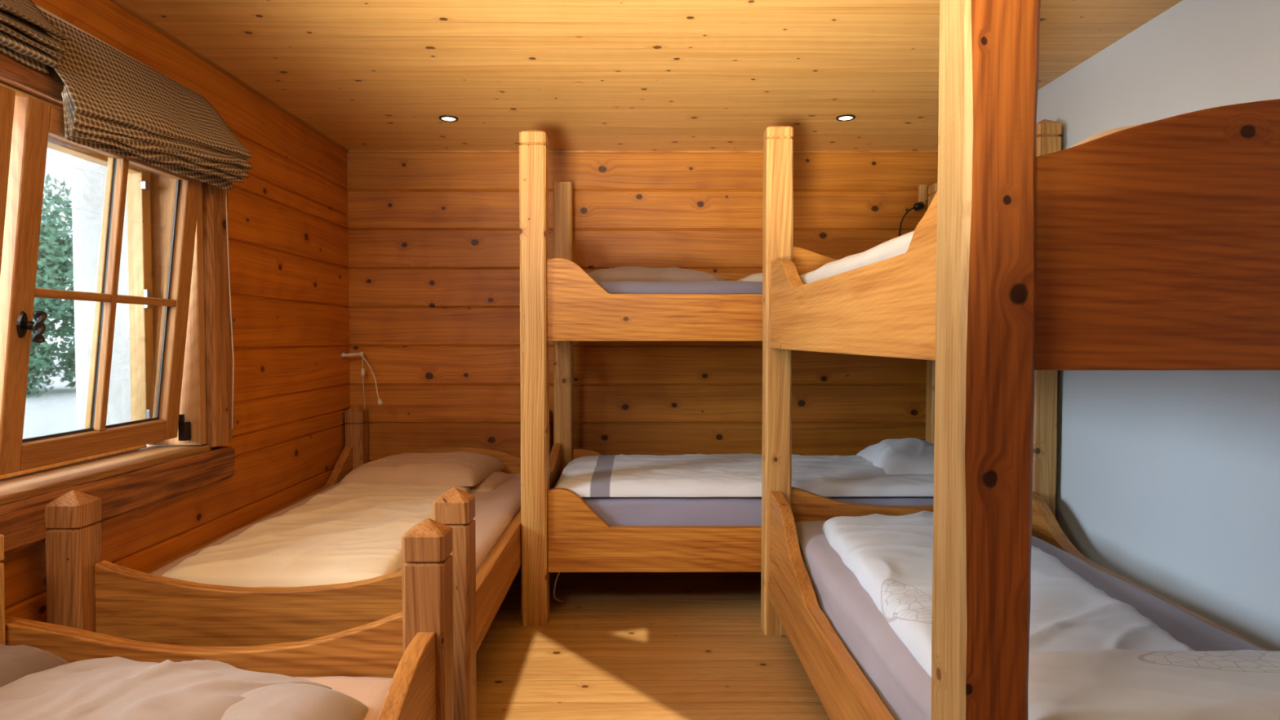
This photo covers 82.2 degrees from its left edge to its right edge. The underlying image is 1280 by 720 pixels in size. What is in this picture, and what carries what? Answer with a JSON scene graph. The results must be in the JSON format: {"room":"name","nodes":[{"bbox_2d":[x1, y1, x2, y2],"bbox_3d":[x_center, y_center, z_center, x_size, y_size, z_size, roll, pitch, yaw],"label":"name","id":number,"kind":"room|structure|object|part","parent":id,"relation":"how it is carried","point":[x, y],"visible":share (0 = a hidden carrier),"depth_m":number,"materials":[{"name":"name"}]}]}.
{"room":"dormitory","nodes":[
{"label":"dormitory","id":0,"kind":"room"},
{"bbox_2d":[0,0,350,622],"bbox_3d":[-1.726,0.027,1.520,0.030,2.350,5.650,0,2,0],"label":"wall","id":1,"kind":"structure","parent":0,"point":[287,220],"depth_m":3.37,"materials":[{"name":"brown wood"}]},
{"bbox_2d":[0,51,235,556],"bbox_3d":[-1.769,-0.176,1.909,0.276,1.387,2.140,0,2,0],"label":"window","id":2,"kind":"structure","parent":1,"relation":"in","point":[115,335],"depth_m":2.33,"materials":[{"name":"brown wood"}]},
{"bbox_3d":[-1.694,-0.097,2.013,0.015,0.076,0.034,0,2,0],"label":"handle plate","id":3,"kind":"part","parent":2,"relation":"part of","materials":[{"name":"black metal"}]},
{"bbox_2d":[0,0,69,74],"bbox_3d":[-1.653,-0.893,1.611,0.116,0.215,0.886,0,2,0],"label":"blind","id":4,"kind":"object","parent":2,"relation":"attached to","point":[24,37],"visible":1,"depth_m":1.96,"materials":[{"name":"brown fabric"}]},
{"bbox_3d":[-1.877,-0.182,1.949,0.060,1.067,1.680,0,2,0],"label":"frame","id":5,"kind":"part","parent":2,"relation":"part of","materials":[{"name":"brown wood"}]},
{"bbox_3d":[-1.767,0.265,2.377,0.062,0.079,0.630,0,2,0],"label":"rail","id":6,"kind":"part","parent":2,"relation":"part of","materials":[{"name":"brown wood"}]},
{"bbox_3d":[-1.722,-0.209,2.364,0.095,0.873,0.630,0,2,0],"label":"pane","id":7,"kind":"part","parent":2,"relation":"part of","materials":[{"name":"clear glass"}]},
{"bbox_3d":[-1.664,-0.682,2.350,0.062,0.079,0.630,0,2,0],"label":"rail","id":8,"kind":"part","parent":2,"relation":"part of","materials":[{"name":"brown wood"}]},
{"bbox_2d":[35,4,252,429],"bbox_3d":[-1.640,-0.365,2.509,0.186,1.315,0.875,0,2,3],"label":"blind","id":9,"kind":"object","parent":2,"relation":"attached to","point":[113,102],"visible":1,"depth_m":2.37,"materials":[{"name":"brown fabric"}]},
{"bbox_3d":[-1.711,-1.004,2.468,0.005,0.025,0.805,0,2,0],"label":"head rail","id":10,"kind":"part","parent":9,"relation":"part of","materials":[{"name":"brown wood"}]},
{"bbox_3d":[-1.639,-0.214,2.924,0.012,0.990,0.055,0,2,-9],"label":"pull cord","id":11,"kind":"part","parent":9,"relation":"part of","materials":[{"name":"white fabric"}]},
{"bbox_2d":[109,0,348,152],"bbox_3d":[-1.704,-1.141,1.480,0.012,0.012,5.638,0,2,0],"label":"trim","id":12,"kind":"structure","parent":1,"relation":"attached to","point":[117,2],"depth_m":2.94,"materials":[{"name":"brown wood"}]},
{"bbox_2d":[341,351,382,408],"bbox_3d":[-1.568,0.119,4.198,0.321,0.330,0.097,1,2,28],"label":"reading lamp","id":13,"kind":"object","parent":1,"relation":"attached to","point":[360,353],"visible":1,"depth_m":4.24,"materials":[{"name":"white plastic"}]},
{"bbox_2d":[360,368,364,377],"bbox_3d":[-1.609,0.073,4.258,0.019,0.052,0.020,0,2,0],"label":"switch","id":14,"kind":"object","parent":13,"relation":"attached to","point":[362,371],"depth_m":4.25,"materials":[{"name":"white plastic"}]},
{"bbox_3d":[-1.606,0.127,4.264,0.005,0.310,0.017,1,2,38],"label":"cord","id":15,"kind":"part","parent":13,"relation":"part of","materials":[{"name":"white plastic"}]},
{"bbox_3d":[-1.533,0.097,4.178,0.222,0.260,0.018,2,2,43],"label":"arm","id":16,"kind":"part","parent":13,"relation":"part of","materials":[{"name":"white plastic"}]},
{"bbox_2d":[346,152,937,462],"bbox_3d":[0.021,-0.047,4.401,3.685,2.430,0.100,0,2,0],"label":"wall","id":17,"kind":"structure","parent":0,"point":[433,268],"depth_m":4.34,"materials":[{"name":"brown wood"}]},
{"bbox_2d":[348,150,937,153],"bbox_3d":[0.022,-1.224,4.310,3.485,0.012,0.012,0,2,0],"label":"trim","id":18,"kind":"structure","parent":17,"relation":"attached to","point":[349,151],"depth_m":4.30,"materials":[{"name":"brown wood"}]},
{"bbox_2d":[898,184,927,235],"bbox_3d":[1.602,-0.853,4.287,0.165,0.351,0.091,0,2,0],"label":"reading lamp","id":19,"kind":"object","parent":17,"relation":"attached to","point":[922,188],"visible":0.88,"depth_m":4.30,"materials":[{"name":"black plastic"}]},
{"bbox_2d":[119,0,1182,151],"bbox_3d":[0.032,-1.173,1.492,3.685,0.050,5.850,0,2,0],"label":"ceiling","id":20,"kind":"structure","parent":0,"point":[365,74],"depth_m":2.94,"materials":[{"name":"brown wood"}]},
{"bbox_2d":[438,115,458,122],"bbox_3d":[-0.959,-1.208,3.673,0.096,0.007,0.096,0,2,0],"label":"recessed light","id":21,"kind":"object","parent":20,"relation":"in","point":[450,118],"visible":1,"depth_m":3.67,"materials":[{"name":"metal"}]},
{"bbox_3d":[-0.959,-1.208,3.673,0.066,0.001,0.066,0,2,0],"label":"lamp glass","id":22,"kind":"part","parent":21,"relation":"part of","materials":[{"name":"white glass"}]},
{"bbox_2d":[835,114,855,121],"bbox_3d":[1.027,-1.207,3.660,0.096,0.007,0.096,0,2,0],"label":"recessed light","id":23,"kind":"object","parent":20,"relation":"in","point":[844,117],"visible":1,"depth_m":3.66,"materials":[{"name":"metal"}]},
{"bbox_3d":[1.027,-1.208,3.660,0.066,0.001,0.066,0,2,0],"label":"lamp glass","id":24,"kind":"part","parent":23,"relation":"part of","materials":[{"name":"white glass"}]},
{"bbox_2d":[475,566,830,719],"bbox_3d":[0.032,1.226,1.561,3.685,0.050,5.850,0,2,0],"label":"floor","id":25,"kind":"structure","parent":0,"point":[619,646],"depth_m":2.87,"materials":[{"name":"brown wood"}]},
{"bbox_2d":[0,518,453,719],"bbox_3d":[-1.073,0.825,0.821,1.182,0.795,2.203,0,2,0],"label":"bed","id":26,"kind":"object","parent":25,"relation":"on","point":[412,646],"visible":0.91,"depth_m":1.85,"materials":[{"name":"brown wood"}]},
{"bbox_3d":[-1.617,0.799,1.798,0.061,0.790,0.101,0,2,0],"label":"post","id":27,"kind":"part","parent":26,"relation":"part of","materials":[{"name":"brown wood"}]},
{"bbox_3d":[-1.114,0.817,1.874,1.045,0.351,0.043,0,2,0],"label":"headboard","id":28,"kind":"part","parent":26,"relation":"part of","materials":[{"name":"brown wood"}]},
{"bbox_2d":[293,675,392,719],"bbox_3d":[-1.076,0.883,0.833,1.052,0.163,2.028,0,2,0],"label":"mattress","id":29,"kind":"object","parent":26,"relation":"on","point":[371,691],"visible":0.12,"depth_m":1.74,"materials":[{"name":"white fabric"}]},
{"bbox_2d":[0,644,69,687],"bbox_3d":[-1.481,0.722,1.562,0.234,0.140,0.493,0,2,0],"label":"pillow","id":30,"kind":"object","parent":29,"relation":"on","point":[18,661],"visible":0.4,"depth_m":1.67,"materials":[{"name":"white fabric"}]},
{"bbox_2d":[0,656,332,719],"bbox_3d":[-1.111,0.723,1.492,0.759,0.128,0.520,0,2,4],"label":"blanket","id":31,"kind":"object","parent":29,"relation":"on","point":[116,687],"visible":0.78,"depth_m":1.51,"materials":[{"name":"white fabric"}]},
{"bbox_2d":[220,682,368,719],"bbox_3d":[-0.765,0.743,1.449,0.379,0.104,0.496,0,2,0],"label":"pillow","id":32,"kind":"object","parent":29,"relation":"on","point":[280,701],"visible":0.77,"depth_m":1.51,"materials":[{"name":"white fabric"}]},
{"bbox_3d":[-0.525,0.835,0.823,0.045,0.266,2.000,0,2,0],"label":"rail","id":33,"kind":"part","parent":26,"relation":"part of","materials":[{"name":"brown wood"}]},
{"bbox_3d":[-0.539,0.797,1.872,0.107,0.790,0.103,0,2,0],"label":"post","id":34,"kind":"part","parent":26,"relation":"part of","materials":[{"name":"brown wood"}]},
{"bbox_2d":[44,404,551,719],"bbox_3d":[-1.103,0.723,3.203,1.210,0.860,2.310,0,2,0],"label":"bed","id":35,"kind":"object","parent":25,"relation":"on","point":[85,591],"visible":0.44,"depth_m":2.10,"materials":[{"name":"brown wood"}]},
{"bbox_3d":[-1.613,0.778,2.098,0.101,0.815,0.101,0,2,0],"label":"post","id":36,"kind":"part","parent":35,"relation":"part of","materials":[{"name":"brown wood"}]},
{"bbox_3d":[-1.679,0.711,3.236,0.045,0.373,2.020,0,2,0],"label":"rail","id":37,"kind":"part","parent":35,"relation":"part of","materials":[{"name":"brown wood"}]},
{"bbox_3d":[-1.081,0.784,2.126,0.963,0.401,0.043,0,2,0],"label":"footboard","id":38,"kind":"part","parent":35,"relation":"part of","materials":[{"name":"brown wood"}]},
{"bbox_2d":[150,473,520,587],"bbox_3d":[-1.109,0.760,3.238,1.096,0.176,2.043,0,2,0],"label":"mattress","id":39,"kind":"object","parent":35,"relation":"on","point":[495,509],"visible":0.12,"depth_m":3.21,"materials":[{"name":"beige fabric"}]},
{"bbox_2d":[160,483,470,587],"bbox_3d":[-1.177,0.655,3.046,0.758,0.073,1.558,0,2,0],"label":"duvet","id":40,"kind":"object","parent":39,"relation":"on","point":[347,532],"visible":0.83,"depth_m":2.60,"materials":[{"name":"beige fabric"}]},
{"bbox_2d":[470,471,514,491],"bbox_3d":[-1.043,0.629,3.909,0.698,0.071,0.459,0,2,0],"label":"pillow","id":41,"kind":"object","parent":39,"relation":"on","point":[496,479],"visible":0.21,"depth_m":3.81,"materials":[{"name":"beige fabric"}]},
{"bbox_2d":[338,452,504,486],"bbox_3d":[-1.131,0.566,3.895,0.738,0.121,0.568,0,2,0],"label":"pillow","id":42,"kind":"object","parent":41,"relation":"on","point":[446,468],"visible":0.95,"depth_m":3.68,"materials":[{"name":"beige fabric"}]},
{"bbox_3d":[-1.658,0.691,4.298,0.107,0.860,0.106,0,2,0],"label":"post","id":43,"kind":"part","parent":35,"relation":"part of","materials":[{"name":"brown wood"}]},
{"bbox_3d":[-0.547,0.779,2.171,0.106,0.808,0.102,0,2,0],"label":"post","id":44,"kind":"part","parent":35,"relation":"part of","materials":[{"name":"brown wood"}]},
{"bbox_3d":[-1.111,0.713,4.291,0.990,0.416,0.045,0,2,0],"label":"headboard","id":45,"kind":"part","parent":35,"relation":"part of","materials":[{"name":"brown wood"}]},
{"bbox_3d":[-0.540,0.725,3.240,0.043,0.344,2.020,0,2,0],"label":"rail","id":46,"kind":"part","parent":35,"relation":"part of","materials":[{"name":"brown wood"}]},
{"bbox_3d":[-0.570,0.691,4.302,0.092,0.860,0.107,0,2,0],"label":"post","id":47,"kind":"part","parent":35,"relation":"part of","materials":[{"name":"brown wood"}]},
{"bbox_2d":[519,129,937,626],"bbox_3d":[0.612,0.064,3.681,2.262,2.150,1.052,0,2,0],"label":"bunk bed","id":48,"kind":"object","parent":25,"relation":"on","point":[560,303],"visible":0.41,"depth_m":3.17,"materials":[{"name":"brown wood"}]},
{"bbox_3d":[-0.460,0.078,3.207,0.114,2.150,0.112,0,2,0],"label":"post","id":49,"kind":"part","parent":48,"relation":"part of","materials":[{"name":"brown wood"}]},
{"bbox_2d":[553,572,564,603],"bbox_3d":[-0.377,1.011,3.399,0.047,0.268,0.107,0,2,0],"label":"power cable","id":50,"kind":"object","parent":48,"relation":"hanging from","point":[558,573],"visible":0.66,"depth_m":3.37,"materials":[{"name":"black plastic"}]},
{"bbox_3d":[-0.433,0.058,4.152,0.104,2.135,0.102,0,2,0],"label":"post","id":51,"kind":"part","parent":48,"relation":"part of","materials":[{"name":"brown wood"}]},
{"bbox_3d":[0.629,0.703,4.175,2.022,0.394,0.040,0,2,0],"label":"rail","id":52,"kind":"part","parent":48,"relation":"part of","materials":[{"name":"brown wood"}]},
{"bbox_3d":[0.620,0.746,3.223,2.047,0.364,0.045,0,2,0],"label":"rail","id":53,"kind":"part","parent":48,"relation":"part of","materials":[{"name":"brown wood"}]},
{"bbox_3d":[0.620,-0.262,3.193,2.047,0.360,0.045,0,2,0],"label":"rail","id":54,"kind":"part","parent":48,"relation":"part of","materials":[{"name":"brown wood"}]},
{"bbox_3d":[0.629,-0.300,4.145,2.022,0.381,0.040,0,2,0],"label":"rail","id":55,"kind":"part","parent":48,"relation":"part of","materials":[{"name":"brown wood"}]},
{"bbox_2d":[595,280,762,293],"bbox_3d":[0.616,-0.256,3.667,2.088,0.221,0.889,0,2,0],"label":"mattress","id":56,"kind":"object","parent":48,"relation":"on","point":[611,286],"visible":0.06,"depth_m":3.23,"materials":[{"name":"fabric"}]},
{"bbox_2d":[587,266,725,282],"bbox_3d":[0.046,-0.416,3.743,0.787,0.114,0.661,0,2,0],"label":"duvet","id":57,"kind":"object","parent":56,"relation":"on","point":[625,273],"visible":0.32,"depth_m":3.47,"materials":[{"name":"beige fabric"}]},
{"bbox_2d":[737,272,762,281],"bbox_3d":[1.026,-0.414,3.784,1.167,0.108,0.586,0,2,0],"label":"duvet","id":58,"kind":"object","parent":56,"relation":"on","point":[757,277],"visible":0.06,"depth_m":3.57,"materials":[{"name":"beige fabric"}]},
{"bbox_2d":[553,466,933,525],"bbox_3d":[0.617,0.704,3.695,2.088,0.238,0.891,0,2,0],"label":"mattress","id":59,"kind":"object","parent":48,"relation":"on","point":[615,511],"visible":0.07,"depth_m":3.25,"materials":[{"name":"grey fabric"}]},
{"bbox_2d":[555,453,933,497],"bbox_3d":[0.604,0.556,3.663,2.014,0.080,0.871,0,2,0],"label":"duvet","id":60,"kind":"object","parent":59,"relation":"on","point":[686,475],"visible":0.7,"depth_m":3.36,"materials":[{"name":"white fabric"}]},
{"bbox_2d":[855,438,933,474],"bbox_3d":[1.389,0.472,3.744,0.453,0.134,0.635,0,2,0],"label":"pillow","id":61,"kind":"object","parent":60,"relation":"on","point":[904,455],"visible":0.7,"depth_m":3.57,"materials":[{"name":"white fabric"}]},
{"bbox_3d":[1.690,0.058,4.159,0.103,2.135,0.103,0,2,0],"label":"post","id":62,"kind":"part","parent":48,"relation":"part of","materials":[{"name":"brown wood"}]},
{"bbox_2d":[760,0,1279,719],"bbox_3d":[1.136,0.018,2.176,1.230,2.330,1.957,0,2,0],"label":"bunk bed","id":63,"kind":"object","parent":25,"relation":"on","point":[1153,246],"visible":0.89,"depth_m":1.24,"materials":[{"name":"brown wood"}]},
{"bbox_3d":[0.579,0.088,3.101,0.113,2.135,0.103,0,2,0],"label":"post","id":64,"kind":"part","parent":63,"relation":"part of","materials":[{"name":"brown wood"}]},
{"bbox_3d":[1.139,-0.262,3.084,1.010,0.427,0.043,0,2,0],"label":"footboard","id":65,"kind":"part","parent":63,"relation":"part of","materials":[{"name":"brown wood"}]},
{"bbox_3d":[0.569,0.802,2.205,0.047,0.460,1.733,0,2,0],"label":"rail","id":66,"kind":"part","parent":63,"relation":"part of","materials":[{"name":"brown wood"}]},
{"bbox_3d":[0.569,-0.206,2.175,0.047,0.368,1.733,0,2,0],"label":"rail","id":67,"kind":"part","parent":63,"relation":"part of","materials":[{"name":"brown wood"}]},
{"bbox_2d":[799,231,914,284],"bbox_3d":[1.134,-0.203,2.179,1.065,0.241,1.750,0,2,0],"label":"duvet","id":68,"kind":"object","parent":63,"relation":"on","point":[900,245],"visible":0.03,"depth_m":2.00,"materials":[{"name":"white fabric"}]},
{"bbox_2d":[1065,122,1148,149],"bbox_3d":[1.173,-0.400,1.554,0.786,0.208,0.438,0,2,0],"label":"pillow","id":69,"kind":"object","parent":68,"relation":"on","point":[1118,129],"visible":0.02,"depth_m":1.51,"materials":[{"name":"beige fabric"}]},
{"bbox_3d":[1.139,0.772,3.114,1.010,0.468,0.043,0,2,0],"label":"footboard","id":70,"kind":"part","parent":63,"relation":"part of","materials":[{"name":"brown wood"}]},
{"bbox_3d":[0.590,0.044,1.257,0.131,2.330,0.118,0,2,0],"label":"post","id":71,"kind":"part","parent":63,"relation":"part of","materials":[{"name":"brown wood"}]},
{"bbox_2d":[795,520,1265,719],"bbox_3d":[1.077,0.794,2.207,0.952,0.228,1.747,0,2,0],"label":"mattress","id":72,"kind":"object","parent":63,"relation":"on","point":[900,682],"visible":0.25,"depth_m":2.02,"materials":[{"name":"grey fabric"}]},
{"bbox_2d":[822,510,1195,678],"bbox_3d":[1.001,0.650,2.271,0.692,0.082,1.548,0,2,6],"label":"duvet","id":73,"kind":"object","parent":72,"relation":"on","point":[891,557],"visible":0.45,"depth_m":1.99,"materials":[{"name":"white fabric"}]},
{"bbox_2d":[1027,648,1279,719],"bbox_3d":[1.144,0.660,1.455,0.894,0.073,0.351,0,2,0],"label":"pillow","id":74,"kind":"object","parent":72,"relation":"on","point":[1102,683],"visible":0.84,"depth_m":1.42,"materials":[{"name":"white fabric"}]},
{"bbox_3d":[1.695,0.073,3.104,0.105,2.165,0.101,0,2,0],"label":"post","id":75,"kind":"part","parent":63,"relation":"part of","materials":[{"name":"brown wood"}]},
{"bbox_3d":[1.618,0.802,2.209,0.052,0.460,1.733,0,2,0],"label":"rail","id":76,"kind":"part","parent":63,"relation":"part of","materials":[{"name":"brown wood"}]},
{"bbox_3d":[1.142,-0.214,1.266,0.987,0.462,0.045,0,2,0],"label":"headboard","id":77,"kind":"part","parent":63,"relation":"part of","materials":[{"name":"brown wood"}]},
{"bbox_2d":[1036,0,1279,651],"bbox_3d":[1.814,0.026,1.533,0.080,2.350,5.650,0,2,0],"label":"wall","id":78,"kind":"structure","parent":0,"point":[1168,482],"depth_m":2.41,"materials":[{"name":"white paint"}]}
]}

